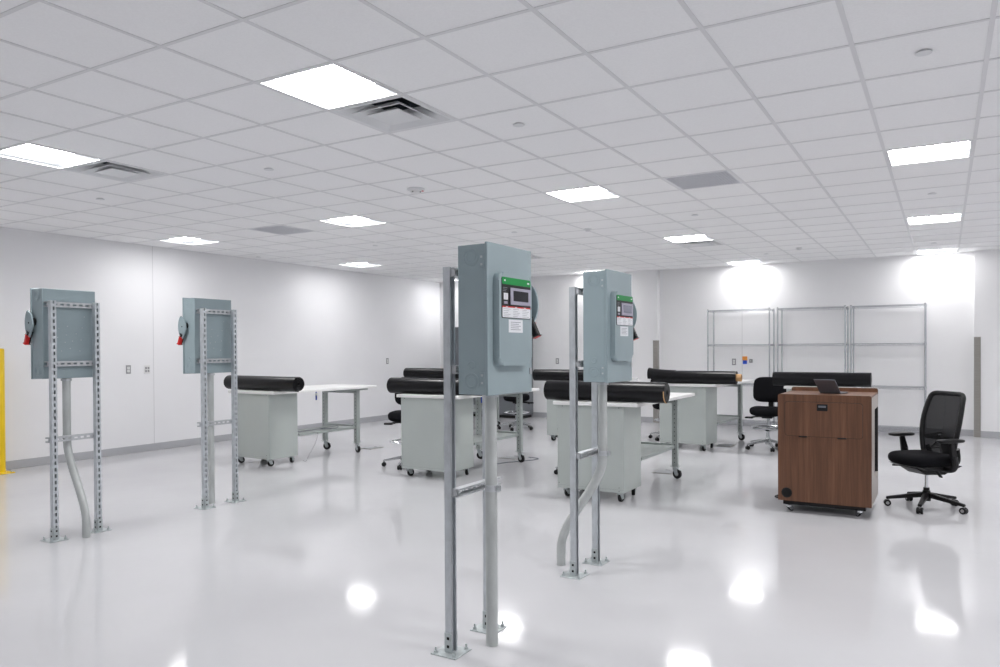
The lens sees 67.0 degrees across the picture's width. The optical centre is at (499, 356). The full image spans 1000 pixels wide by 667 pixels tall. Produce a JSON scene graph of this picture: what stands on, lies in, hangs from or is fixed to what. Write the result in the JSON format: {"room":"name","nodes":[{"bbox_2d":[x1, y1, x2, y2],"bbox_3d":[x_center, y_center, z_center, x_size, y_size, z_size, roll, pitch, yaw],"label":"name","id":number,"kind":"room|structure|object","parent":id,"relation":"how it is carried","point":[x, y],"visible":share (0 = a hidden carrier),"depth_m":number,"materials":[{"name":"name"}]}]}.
{"room":"electrical training lab","nodes":[
{"label":"electrical training lab","id":0,"kind":"room"},
{"bbox_2d":[0,227,439,460],"bbox_3d":[-6.468,-0.345,9.334,0.200,3.547,20.350,0,1,30],"label":"wall","id":1,"kind":"structure","parent":0,"point":[317,325],"depth_m":11.71,"materials":[{"name":"paint"}]},
{"bbox_2d":[126,365,130,373],"bbox_3d":[-5.389,0.185,10.965,0.008,0.124,0.076,0,1,30],"label":"wall outlet","id":2,"kind":"object","parent":1,"relation":"attached to","point":[128,367],"visible":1,"depth_m":10.96,"materials":[{"name":"grey plastic"}]},
{"bbox_2d":[144,365,149,373],"bbox_3d":[-5.238,0.190,11.222,0.009,0.124,0.100,0,1,30],"label":"outlet","id":3,"kind":"object","parent":1,"relation":"attached to","point":[146,367],"visible":1,"depth_m":11.22,"materials":[{"name":"white plastic"}]},
{"bbox_2d":[6,415,387,469],"bbox_3d":[-6.405,1.377,9.233,0.012,0.105,19.800,0,1,30],"label":"baseboard","id":4,"kind":"structure","parent":1,"relation":"attached to","point":[14,464],"depth_m":11.12,"materials":[{"name":"grey rubber"}]},
{"bbox_2d":[0,0,999,282],"bbox_3d":[0.209,-1.630,5.393,15.305,0.030,19.950,0,1,30],"label":"ceiling","id":5,"kind":"structure","parent":0,"point":[803,102],"depth_m":5.32,"materials":[{"name":"tile"}]},
{"bbox_2d":[0,143,99,168],"bbox_3d":[-3.641,-1.643,6.054,0.588,0.085,0.588,0,1,30],"label":"ceiling light","id":6,"kind":"object","parent":5,"relation":"attached to","point":[63,159],"visible":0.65,"depth_m":6.15,"materials":[{"name":"white plastic"}]},
{"bbox_2d":[65,161,167,181],"bbox_3d":[-3.333,-1.702,6.580,0.588,0.212,0.588,0,1,30],"label":"ceiling vent","id":7,"kind":"object","parent":5,"relation":"in","point":[105,169],"visible":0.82,"depth_m":6.58,"materials":[{"name":"white metal"}]},
{"bbox_2d":[160,237,216,244],"bbox_3d":[-4.417,-1.688,10.755,0.588,0.085,0.588,0,1,30],"label":"ceiling light","id":8,"kind":"object","parent":5,"relation":"attached to","point":[193,241],"visible":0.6,"depth_m":10.93,"materials":[{"name":"white plastic"}]},
{"bbox_2d":[250,225,312,234],"bbox_3d":[-2.839,-1.654,9.828,0.586,0.020,0.586,0,1,30],"label":"ceiling vent","id":9,"kind":"object","parent":5,"relation":"in","point":[282,230],"visible":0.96,"depth_m":9.86,"materials":[{"name":"white metal"}]},
{"bbox_2d":[259,63,398,109],"bbox_3d":[-1.011,-1.641,4.509,0.588,0.085,0.588,0,1,30],"label":"ceiling light","id":10,"kind":"object","parent":5,"relation":"attached to","point":[332,85],"visible":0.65,"depth_m":4.57,"materials":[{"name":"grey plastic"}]},
{"bbox_2d":[318,216,384,226],"bbox_3d":[-1.787,-1.686,9.210,0.588,0.085,0.588,0,1,30],"label":"ceiling light","id":11,"kind":"object","parent":5,"relation":"attached to","point":[354,221],"visible":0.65,"depth_m":9.38,"materials":[{"name":"white plastic"}]},
{"bbox_2d":[338,262,382,266],"bbox_3d":[-2.563,-1.731,13.910,0.588,0.085,0.588,0,1,30],"label":"ceiling light","id":12,"kind":"object","parent":5,"relation":"attached to","point":[361,264],"visible":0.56,"depth_m":14.12,"materials":[{"name":"white plastic"}]},
{"bbox_2d":[331,95,453,132],"bbox_3d":[-0.703,-1.700,5.035,0.588,0.212,0.588,0,1,30],"label":"ceiling vent","id":13,"kind":"object","parent":5,"relation":"in","point":[399,113],"visible":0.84,"depth_m":5.10,"materials":[{"name":"white metal"}]},
{"bbox_2d":[407,187,424,194],"bbox_3d":[-0.817,-1.606,7.346,0.170,0.055,0.170,0,1,30],"label":"smoke detector","id":14,"kind":"object","parent":5,"relation":"attached to","point":[414,190],"visible":1,"depth_m":7.30,"materials":[{"name":"white plastic"}]},
{"bbox_2d":[513,123,524,126],"bbox_3d":[0.130,-1.612,5.247,0.084,0.016,0.084,0,1,30],"label":"sprinkler","id":15,"kind":"object","parent":5,"relation":"attached to","point":[515,124],"visible":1,"depth_m":5.24,"materials":[{"name":"white metal"}]},
{"bbox_2d":[531,255,542,258],"bbox_3d":[0.375,-1.789,12.891,0.588,0.212,0.588,0,1,30],"label":"ceiling vent","id":16,"kind":"object","parent":5,"relation":"in","point":[532,256],"visible":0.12,"depth_m":12.98,"materials":[{"name":"white metal"}]},
{"bbox_2d":[546,186,620,201],"bbox_3d":[0.842,-1.685,7.665,0.588,0.085,0.588,0,1,30],"label":"ceiling light","id":17,"kind":"object","parent":5,"relation":"attached to","point":[589,193],"visible":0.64,"depth_m":7.81,"materials":[{"name":"white plastic"}]},
{"bbox_2d":[663,235,713,242],"bbox_3d":[2.696,-1.728,10.820,0.588,0.085,0.588,0,1,30],"label":"ceiling light","id":18,"kind":"object","parent":5,"relation":"attached to","point":[694,237],"visible":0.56,"depth_m":11.01,"materials":[{"name":"white plastic"}]},
{"bbox_2d":[676,240,723,247],"bbox_3d":[3.005,-1.787,11.346,0.588,0.212,0.588,0,1,30],"label":"ceiling vent","id":19,"kind":"object","parent":5,"relation":"in","point":[710,242],"visible":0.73,"depth_m":11.38,"materials":[{"name":"white metal"}]},
{"bbox_2d":[663,170,741,189],"bbox_3d":[1.895,-1.652,7.047,0.586,0.020,0.586,0,1,30],"label":"ceiling vent","id":20,"kind":"object","parent":5,"relation":"in","point":[718,178],"visible":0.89,"depth_m":7.05,"materials":[{"name":"white metal"}]},
{"bbox_2d":[728,261,764,265],"bbox_3d":[4.550,-1.772,13.976,0.588,0.085,0.588,0,1,30],"label":"ceiling light","id":21,"kind":"object","parent":5,"relation":"attached to","point":[745,262],"visible":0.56,"depth_m":14.20,"materials":[{"name":"white plastic"}]},
{"bbox_2d":[915,49,931,56],"bbox_3d":[2.241,-1.611,4.000,0.084,0.016,0.084,0,1,30],"label":"sprinkler","id":22,"kind":"object","parent":5,"relation":"attached to","point":[925,52],"visible":1,"depth_m":3.99,"materials":[{"name":"white metal"}]},
{"bbox_2d":[886,140,972,165],"bbox_3d":[3.472,-1.683,6.120,0.588,0.085,0.588,0,1,30],"label":"ceiling light","id":23,"kind":"object","parent":5,"relation":"attached to","point":[955,150],"visible":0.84,"depth_m":6.24,"materials":[{"name":"white plastic"}]},
{"bbox_2d":[906,214,962,224],"bbox_3d":[5.326,-1.727,9.275,0.588,0.085,0.588,0,1,30],"label":"ceiling light","id":24,"kind":"object","parent":5,"relation":"attached to","point":[953,217],"visible":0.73,"depth_m":9.44,"materials":[{"name":"white plastic"}]},
{"bbox_2d":[916,248,957,254],"bbox_3d":[7.180,-1.770,12.431,0.588,0.085,0.588,0,1,30],"label":"ceiling light","id":25,"kind":"object","parent":5,"relation":"attached to","point":[956,249],"visible":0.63,"depth_m":12.63,"materials":[{"name":"white plastic"}]},
{"bbox_2d":[0,416,999,666],"bbox_3d":[0.227,1.532,5.426,15.705,0.200,20.350,0,1,30],"label":"floor","id":26,"kind":"structure","parent":0,"point":[335,557],"depth_m":5.22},
{"bbox_2d":[0,348,14,474],"bbox_3d":[-6.139,0.662,9.253,0.270,1.530,0.240,0,1,30],"label":"bollard","id":27,"kind":"object","parent":26,"relation":"on","point":[2,357],"visible":1,"depth_m":9.25,"materials":[{"name":"yellow"}]},
{"bbox_2d":[40,300,111,542],"bbox_3d":[-3.428,0.500,6.109,0.146,1.890,0.502,0,1,30],"label":"stand","id":28,"kind":"object","parent":26,"relation":"on","point":[53,440],"visible":0.98,"depth_m":6.04,"materials":[{"name":"metal"}]},
{"bbox_2d":[23,288,94,378],"bbox_3d":[-3.591,-0.186,6.175,0.222,0.727,0.486,0,1,30],"label":"enclosure","id":29,"kind":"object","parent":28,"relation":"attached to","point":[73,325],"visible":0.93,"depth_m":6.10,"materials":[{"name":"metal"}]},
{"bbox_2d":[23,310,36,344],"bbox_3d":[-3.741,-0.232,6.010,0.130,0.277,0.051,0,1,30],"label":"handle","id":30,"kind":"object","parent":29,"relation":"attached to","point":[30,316],"depth_m":6.01,"materials":[{"name":"red"}]},
{"bbox_2d":[61,378,90,537],"bbox_3d":[-3.436,0.810,6.118,0.338,1.270,0.080,0,1,30],"label":"conduit","id":31,"kind":"object","parent":29,"relation":"attached to","point":[66,382],"visible":0.94,"depth_m":6.13,"materials":[{"name":"metal"}]},
{"bbox_2d":[194,308,245,509],"bbox_3d":[-2.707,0.484,7.298,0.146,1.890,0.502,0,1,30],"label":"stand","id":32,"kind":"object","parent":26,"relation":"on","point":[203,360],"visible":1,"depth_m":7.24,"materials":[{"name":"metal"}]},
{"bbox_2d":[177,298,230,373],"bbox_3d":[-2.873,-0.203,7.358,0.222,0.727,0.486,0,1,30],"label":"enclosure","id":33,"kind":"object","parent":32,"relation":"attached to","point":[218,325],"visible":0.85,"depth_m":7.26,"materials":[{"name":"metal"}]},
{"bbox_2d":[177,316,188,344],"bbox_3d":[-3.023,-0.249,7.193,0.130,0.277,0.051,0,1,30],"label":"handle","id":34,"kind":"object","parent":33,"relation":"attached to","point":[183,323],"depth_m":7.19,"materials":[{"name":"red"}]},
{"bbox_2d":[207,373,214,503],"bbox_3d":[-2.818,0.793,7.367,0.082,1.270,0.082,0,1,-15],"label":"conduit","id":35,"kind":"object","parent":33,"relation":"attached to","point":[210,376],"visible":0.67,"depth_m":7.34,"materials":[{"name":"metal"}]},
{"bbox_2d":[228,384,376,465],"bbox_3d":[-2.688,0.912,10.522,0.885,0.965,1.930,0,1,32],"label":"workbench","id":36,"kind":"object","parent":26,"relation":"on","point":[268,430],"visible":0.95,"depth_m":9.84,"materials":[{"name":"grey metal"}]},
{"bbox_2d":[224,375,303,391],"bbox_3d":[-3.083,0.344,9.816,1.440,0.188,0.181,0,1,36],"label":"roll","id":37,"kind":"object","parent":36,"relation":"on","point":[266,383],"visible":0.85,"depth_m":9.64,"materials":[{"name":"black plastic"}]},
{"bbox_2d":[228,384,376,394],"bbox_3d":[-2.691,0.447,10.517,0.885,0.035,1.930,0,1,32],"label":"countertop","id":38,"kind":"structure","parent":36,"relation":"on","point":[328,387],"depth_m":10.27,"materials":[{"name":"white laminate"}]},
{"bbox_2d":[298,426,337,431],"bbox_3d":[-2.513,1.003,10.510,0.228,0.026,0.755,0,1,30],"label":"cable","id":39,"kind":"object","parent":36,"relation":"on","point":[329,426],"visible":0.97,"depth_m":10.63,"materials":[{"name":"grey plastic"}]},
{"bbox_2d":[298,425,354,435],"bbox_3d":[-2.549,1.032,10.589,0.410,0.033,1.070,0,1,32],"label":"shelf","id":40,"kind":"object","parent":36,"relation":"attached to","point":[340,427],"depth_m":10.56,"materials":[{"name":"grey metal"}]},
{"bbox_2d":[361,446,381,449],"bbox_3d":[-1.948,1.377,11.452,0.240,0.008,0.300,0,1,30],"label":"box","id":41,"kind":"object","parent":26,"relation":"on","point":[369,447],"visible":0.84,"depth_m":11.44,"materials":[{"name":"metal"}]},
{"bbox_2d":[382,377,425,469],"bbox_3d":[-1.175,0.829,9.632,0.669,1.133,0.660,0,1,8],"label":"chair","id":42,"kind":"object","parent":26,"relation":"on","point":[394,416],"visible":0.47,"depth_m":9.61,"materials":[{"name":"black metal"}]},
{"bbox_2d":[396,388,538,475],"bbox_3d":[-0.342,0.910,9.463,0.885,0.965,1.930,0,1,30],"label":"workbench","id":43,"kind":"object","parent":26,"relation":"on","point":[422,415],"visible":0.8,"depth_m":8.78,"materials":[{"name":"white metal"}]},
{"bbox_2d":[387,377,481,395],"bbox_3d":[-0.749,0.342,8.734,1.280,0.188,0.181,0,1,30],"label":"roll","id":44,"kind":"object","parent":43,"relation":"on","point":[394,385],"visible":0.67,"depth_m":8.76,"materials":[{"name":"black plastic"}]},
{"bbox_2d":[396,388,538,398],"bbox_3d":[-0.344,0.445,9.458,0.885,0.035,1.930,0,1,30],"label":"countertop","id":45,"kind":"structure","parent":43,"relation":"on","point":[434,396],"depth_m":8.67,"materials":[{"name":"white laminate"}]},
{"bbox_2d":[473,433,517,444],"bbox_3d":[-0.204,1.030,9.535,0.410,0.033,1.070,0,1,30],"label":"shelf","id":46,"kind":"object","parent":43,"relation":"attached to","point":[477,439],"depth_m":9.60,"materials":[{"name":"grey metal"}]},
{"bbox_2d":[431,267,506,659],"bbox_3d":[-0.155,0.505,3.862,0.146,1.890,0.502,0,1,30],"label":"stand","id":47,"kind":"object","parent":26,"relation":"on","point":[450,649],"visible":0.71,"depth_m":3.70,"materials":[{"name":"metal"}]},
{"bbox_2d":[458,241,540,395],"bbox_3d":[0.005,-0.181,3.791,0.222,0.727,0.486,0,1,30],"label":"enclosure","id":48,"kind":"object","parent":47,"relation":"attached to","point":[498,303],"visible":1,"depth_m":3.62,"materials":[{"name":"metal"}]},
{"bbox_2d":[483,395,500,646],"bbox_3d":[-0.040,0.815,3.799,0.082,1.270,0.082,0,1,-15],"label":"conduit","id":49,"kind":"object","parent":48,"relation":"attached to","point":[491,486],"visible":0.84,"depth_m":3.78,"materials":[{"name":"metal"}]},
{"bbox_2d":[532,286,540,338],"bbox_3d":[0.154,-0.233,3.955,0.130,0.277,0.051,0,1,30],"label":"handle","id":50,"kind":"object","parent":48,"relation":"attached to","point":[535,303],"depth_m":3.93,"materials":[{"name":"red"}]},
{"bbox_2d":[473,397,499,426],"bbox_3d":[-0.655,0.864,14.043,0.885,0.965,1.930,0,1,30],"label":"workbench","id":51,"kind":"object","parent":26,"relation":"on","point":[474,408],"visible":0.09,"depth_m":14.46,"materials":[{"name":"grey metal"}]},
{"bbox_2d":[403,368,458,378],"bbox_3d":[-1.142,0.296,13.337,1.280,0.188,0.181,0,1,30],"label":"roll","id":52,"kind":"object","parent":51,"relation":"on","point":[408,372],"visible":0.59,"depth_m":13.35,"materials":[{"name":"black rubber"}]},
{"bbox_2d":[455,327,532,417],"bbox_3d":[-0.218,0.326,16.725,1.860,1.980,0.550,0,1,30],"label":"storage cabinet","id":53,"kind":"object","parent":26,"relation":"on","point":[504,405],"visible":0.06,"depth_m":16.34,"materials":[{"name":"black plastic"}]},
{"bbox_2d":[501,455,524,458],"bbox_3d":[0.170,1.376,10.358,0.240,0.008,0.300,0,1,30],"label":"box","id":54,"kind":"object","parent":26,"relation":"on","point":[509,456],"visible":0.85,"depth_m":10.31,"materials":[{"name":"metal"}]},
{"bbox_2d":[498,394,533,430],"bbox_3d":[0.291,0.802,14.002,0.670,1.078,0.671,0,1,0],"label":"chair","id":55,"kind":"object","parent":26,"relation":"on","point":[526,397],"visible":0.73,"depth_m":13.86,"materials":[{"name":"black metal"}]},
{"bbox_2d":[497,457,538,463],"bbox_3d":[0.240,1.379,9.984,0.209,0.010,0.763,0,1,38],"label":"cable","id":56,"kind":"object","parent":26,"relation":"on","point":[529,457],"visible":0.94,"depth_m":10.01,"materials":[{"name":"grey plastic"}]},
{"bbox_2d":[554,428,557,473],"bbox_3d":[0.973,0.868,8.797,0.643,1.048,0.672,0,1,-5],"label":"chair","id":57,"kind":"object","parent":26,"relation":"on","point":[556,470],"visible":0.13,"depth_m":8.94,"materials":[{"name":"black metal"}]},
{"bbox_2d":[560,287,609,579],"bbox_3d":[0.574,0.488,5.104,0.146,1.890,0.502,0,1,30],"label":"stand","id":58,"kind":"object","parent":26,"relation":"on","point":[574,363],"visible":0.81,"depth_m":4.95,"materials":[{"name":"metal"}]},
{"bbox_2d":[583,269,638,382],"bbox_3d":[0.746,-0.199,5.051,0.222,0.727,0.486,0,1,30],"label":"enclosure","id":59,"kind":"object","parent":58,"relation":"attached to","point":[609,308],"visible":1,"depth_m":4.87,"materials":[{"name":"metal"}]},
{"bbox_2d":[557,382,610,565],"bbox_3d":[0.561,0.798,5.115,0.394,1.270,0.080,0,1,30],"label":"conduit","id":60,"kind":"object","parent":59,"relation":"attached to","point":[603,452],"visible":0.91,"depth_m":5.03,"materials":[{"name":"metal"}]},
{"bbox_2d":[633,302,638,340],"bbox_3d":[0.895,-0.250,5.215,0.130,0.277,0.051,0,1,30],"label":"handle","id":61,"kind":"object","parent":59,"relation":"attached to","point":[635,336],"depth_m":5.19,"materials":[{"name":"red"}]},
{"bbox_2d":[544,378,637,440],"bbox_3d":[1.577,0.864,12.789,0.885,0.965,1.930,0,1,30],"label":"workbench","id":62,"kind":"object","parent":26,"relation":"on","point":[552,410],"visible":0.13,"depth_m":12.17,"materials":[{"name":"grey metal"}]},
{"bbox_2d":[532,369,583,380],"bbox_3d":[1.124,0.297,12.041,1.280,0.188,0.181,0,1,30],"label":"roll","id":63,"kind":"object","parent":62,"relation":"on","point":[538,374],"visible":0.41,"depth_m":12.12,"materials":[{"name":"black rubber"}]},
{"bbox_2d":[553,392,694,501],"bbox_3d":[1.400,0.914,8.173,0.885,0.965,1.930,0,1,30],"label":"workbench","id":64,"kind":"object","parent":26,"relation":"on","point":[622,474],"visible":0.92,"depth_m":7.46,"materials":[{"name":"grey metal"}]},
{"bbox_2d":[544,380,669,403],"bbox_3d":[1.030,0.340,7.408,1.251,0.199,0.199,0,1,30],"label":"roll","id":65,"kind":"object","parent":64,"relation":"on","point":[640,392],"visible":0.77,"depth_m":7.24,"materials":[{"name":"black plastic"}]},
{"bbox_2d":[553,392,694,407],"bbox_3d":[1.397,0.449,8.168,0.885,0.035,1.930,0,1,30],"label":"countertop","id":66,"kind":"structure","parent":64,"relation":"on","point":[673,395],"depth_m":7.46,"materials":[{"name":"white laminate"}]},
{"bbox_2d":[641,444,673,460],"bbox_3d":[1.538,1.033,8.245,0.410,0.033,1.070,0,1,30],"label":"shelf","id":67,"kind":"object","parent":64,"relation":"attached to","point":[647,450],"depth_m":8.31,"materials":[{"name":"grey metal"}]},
{"bbox_2d":[648,381,659,440],"bbox_3d":[2.743,0.821,12.320,0.670,1.048,0.672,0,1,30],"label":"chair","id":68,"kind":"object","parent":26,"relation":"on","point":[656,406],"visible":0.23,"depth_m":12.21,"materials":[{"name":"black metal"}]},
{"bbox_2d":[652,469,672,473],"bbox_3d":[1.989,1.379,9.092,0.240,0.008,0.300,0,1,30],"label":"box","id":69,"kind":"object","parent":26,"relation":"on","point":[661,471],"visible":0.79,"depth_m":9.07,"materials":[{"name":"metal"}]},
{"bbox_2d":[660,380,754,450],"bbox_3d":[3.228,0.866,11.734,0.885,0.965,1.930,0,1,34],"label":"workbench","id":70,"kind":"object","parent":26,"relation":"on","point":[699,419],"visible":0.77,"depth_m":11.01,"materials":[{"name":"grey metal"}]},
{"bbox_2d":[647,368,741,384],"bbox_3d":[2.807,0.278,10.942,1.335,0.230,0.219,0,1,30],"label":"roll","id":71,"kind":"object","parent":70,"relation":"on","point":[656,375],"visible":0.98,"depth_m":10.88,"materials":[{"name":"black plastic"}]},
{"bbox_2d":[668,380,754,386],"bbox_3d":[3.225,0.401,11.729,0.885,0.035,1.930,0,1,34],"label":"countertop","id":72,"kind":"structure","parent":70,"relation":"on","point":[743,381],"depth_m":10.92,"materials":[{"name":"white laminate"}]},
{"bbox_2d":[717,416,738,424],"bbox_3d":[3.370,0.986,11.796,0.410,0.033,1.070,0,1,34],"label":"shelf","id":73,"kind":"object","parent":70,"relation":"attached to","point":[720,419],"depth_m":11.85,"materials":[{"name":"grey metal"}]},
{"bbox_2d":[716,444,733,446],"bbox_3d":[3.424,1.346,11.496,0.240,0.008,0.300,0,1,30],"label":"box","id":74,"kind":"object","parent":26,"relation":"on","point":[720,445],"visible":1,"depth_m":11.45,"materials":[{"name":"metal"}]},
{"bbox_2d":[707,308,774,424],"bbox_3d":[4.509,0.212,14.161,1.152,2.208,0.460,0,1,30],"label":"wire shelving","id":75,"kind":"object","parent":26,"relation":"on","point":[769,310],"visible":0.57,"depth_m":14.05,"materials":[{"name":"silver metal"}]},
{"bbox_2d":[745,377,785,451],"bbox_3d":[3.937,0.828,11.065,0.670,1.048,0.671,0,1,28],"label":"chair","id":76,"kind":"object","parent":26,"relation":"on","point":[764,390],"visible":0.77,"depth_m":11.17,"materials":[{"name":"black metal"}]},
{"bbox_2d":[777,305,848,425],"bbox_3d":[5.591,0.213,13.525,1.152,2.208,0.460,0,1,30],"label":"wire shelving","id":77,"kind":"object","parent":26,"relation":"on","point":[844,307],"visible":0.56,"depth_m":13.41,"materials":[{"name":"silver metal"}]},
{"bbox_2d":[784,386,860,391],"bbox_3d":[4.708,0.867,10.834,0.885,0.965,1.930,0,1,30],"label":"workbench","id":78,"kind":"object","parent":26,"relation":"on","point":[788,388],"visible":0.02,"depth_m":10.16,"materials":[{"name":"white laminate"}]},
{"bbox_2d":[772,372,871,386],"bbox_3d":[4.276,0.300,10.073,1.210,0.188,0.181,0,1,30],"label":"roll","id":79,"kind":"object","parent":78,"relation":"on","point":[843,379],"visible":0.91,"depth_m":10.02,"materials":[{"name":"black plastic"}]},
{"bbox_2d":[784,386,860,388],"bbox_3d":[4.706,0.403,10.829,0.885,0.035,1.930,0,1,30],"label":"countertop","id":80,"kind":"structure","parent":78,"relation":"on","point":[785,387],"depth_m":10.12,"materials":[{"name":"white laminate"}]},
{"bbox_2d":[778,387,877,516],"bbox_3d":[3.038,0.850,6.985,0.766,1.100,0.749,0,1,30],"label":"lectern","id":81,"kind":"object","parent":26,"relation":"on","point":[828,443],"visible":1,"depth_m":6.68,"materials":[{"name":"brown wood"}]},
{"bbox_2d":[814,379,847,393],"bbox_3d":[3.031,0.270,6.931,0.243,0.133,0.200,-1,1,-40],"label":"laptop","id":82,"kind":"object","parent":81,"relation":"on","point":[823,385],"visible":1,"depth_m":6.88,"materials":[{"name":"grey"}]},
{"bbox_2d":[850,303,926,431],"bbox_3d":[6.630,0.213,12.915,1.152,2.208,0.460,0,1,30],"label":"wire shelving","id":83,"kind":"object","parent":26,"relation":"on","point":[853,344],"visible":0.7,"depth_m":12.81,"materials":[{"name":"silver metal"}]},
{"bbox_2d":[884,390,967,513],"bbox_3d":[3.955,0.858,6.977,0.661,1.074,0.686,0,1,-13],"label":"office chair","id":84,"kind":"object","parent":26,"relation":"on","point":[942,415],"visible":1,"depth_m":6.94,"materials":[{"name":"black fabric"}]},
{"bbox_2d":[440,270,659,417],"bbox_3d":[0.907,-0.362,16.483,5.275,3.347,0.150,0,1,30],"label":"wall","id":85,"kind":"structure","parent":0,"point":[552,320],"depth_m":16.09,"materials":[{"name":"paint"}]},
{"bbox_2d":[531,412,652,421],"bbox_3d":[0.880,1.260,16.428,5.263,0.105,0.012,0,1,30],"label":"baseboard","id":86,"kind":"structure","parent":85,"relation":"attached to","point":[535,414],"depth_m":16.36,"materials":[{"name":"grey rubber"}]},
{"bbox_2d":[653,340,658,422],"bbox_3d":[3.129,0.493,15.146,0.094,1.640,0.106,0,1,30],"label":"trim","id":87,"kind":"structure","parent":85,"relation":"attached to","point":[655,342],"depth_m":15.10,"materials":[{"name":"metal"}]},
{"bbox_2d":[660,252,973,429],"bbox_3d":[5.319,-0.461,14.093,15.305,3.547,0.200,0,1,30],"label":"wall","id":88,"kind":"structure","parent":0,"point":[944,282],"depth_m":13.56,"materials":[{"name":"paint"}]},
{"bbox_2d":[742,356,746,363],"bbox_3d":[4.653,0.066,14.364,0.090,0.145,0.020,0,1,30],"label":"wall sign","id":89,"kind":"object","parent":88,"relation":"attached to","point":[744,358],"visible":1,"depth_m":14.36,"materials":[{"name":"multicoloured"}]},
{"bbox_2d":[718,420,973,435],"bbox_3d":[5.534,1.261,13.868,5.355,0.105,0.012,0,1,30],"label":"baseboard","id":90,"kind":"structure","parent":88,"relation":"attached to","point":[964,432],"depth_m":13.11,"materials":[{"name":"grey rubber"}]},
{"bbox_2d":[974,249,999,431],"bbox_3d":[9.814,-0.357,11.251,4.675,3.347,0.150,0,1,30],"label":"wall","id":91,"kind":"structure","parent":0,"point":[986,262],"depth_m":12.27,"materials":[{"name":"paint"}]},
{"bbox_2d":[974,337,980,436],"bbox_3d":[7.821,0.496,12.389,0.094,1.640,0.106,0,1,30],"label":"trim","id":92,"kind":"structure","parent":91,"relation":"attached to","point":[977,340],"depth_m":12.34,"materials":[{"name":"metal"}]},
{"bbox_2d":[981,431,999,437],"bbox_3d":[9.782,1.265,11.198,4.675,0.105,0.012,0,1,30],"label":"baseboard","id":93,"kind":"structure","parent":91,"relation":"attached to","point":[984,434],"depth_m":12.27,"materials":[{"name":"grey rubber"}]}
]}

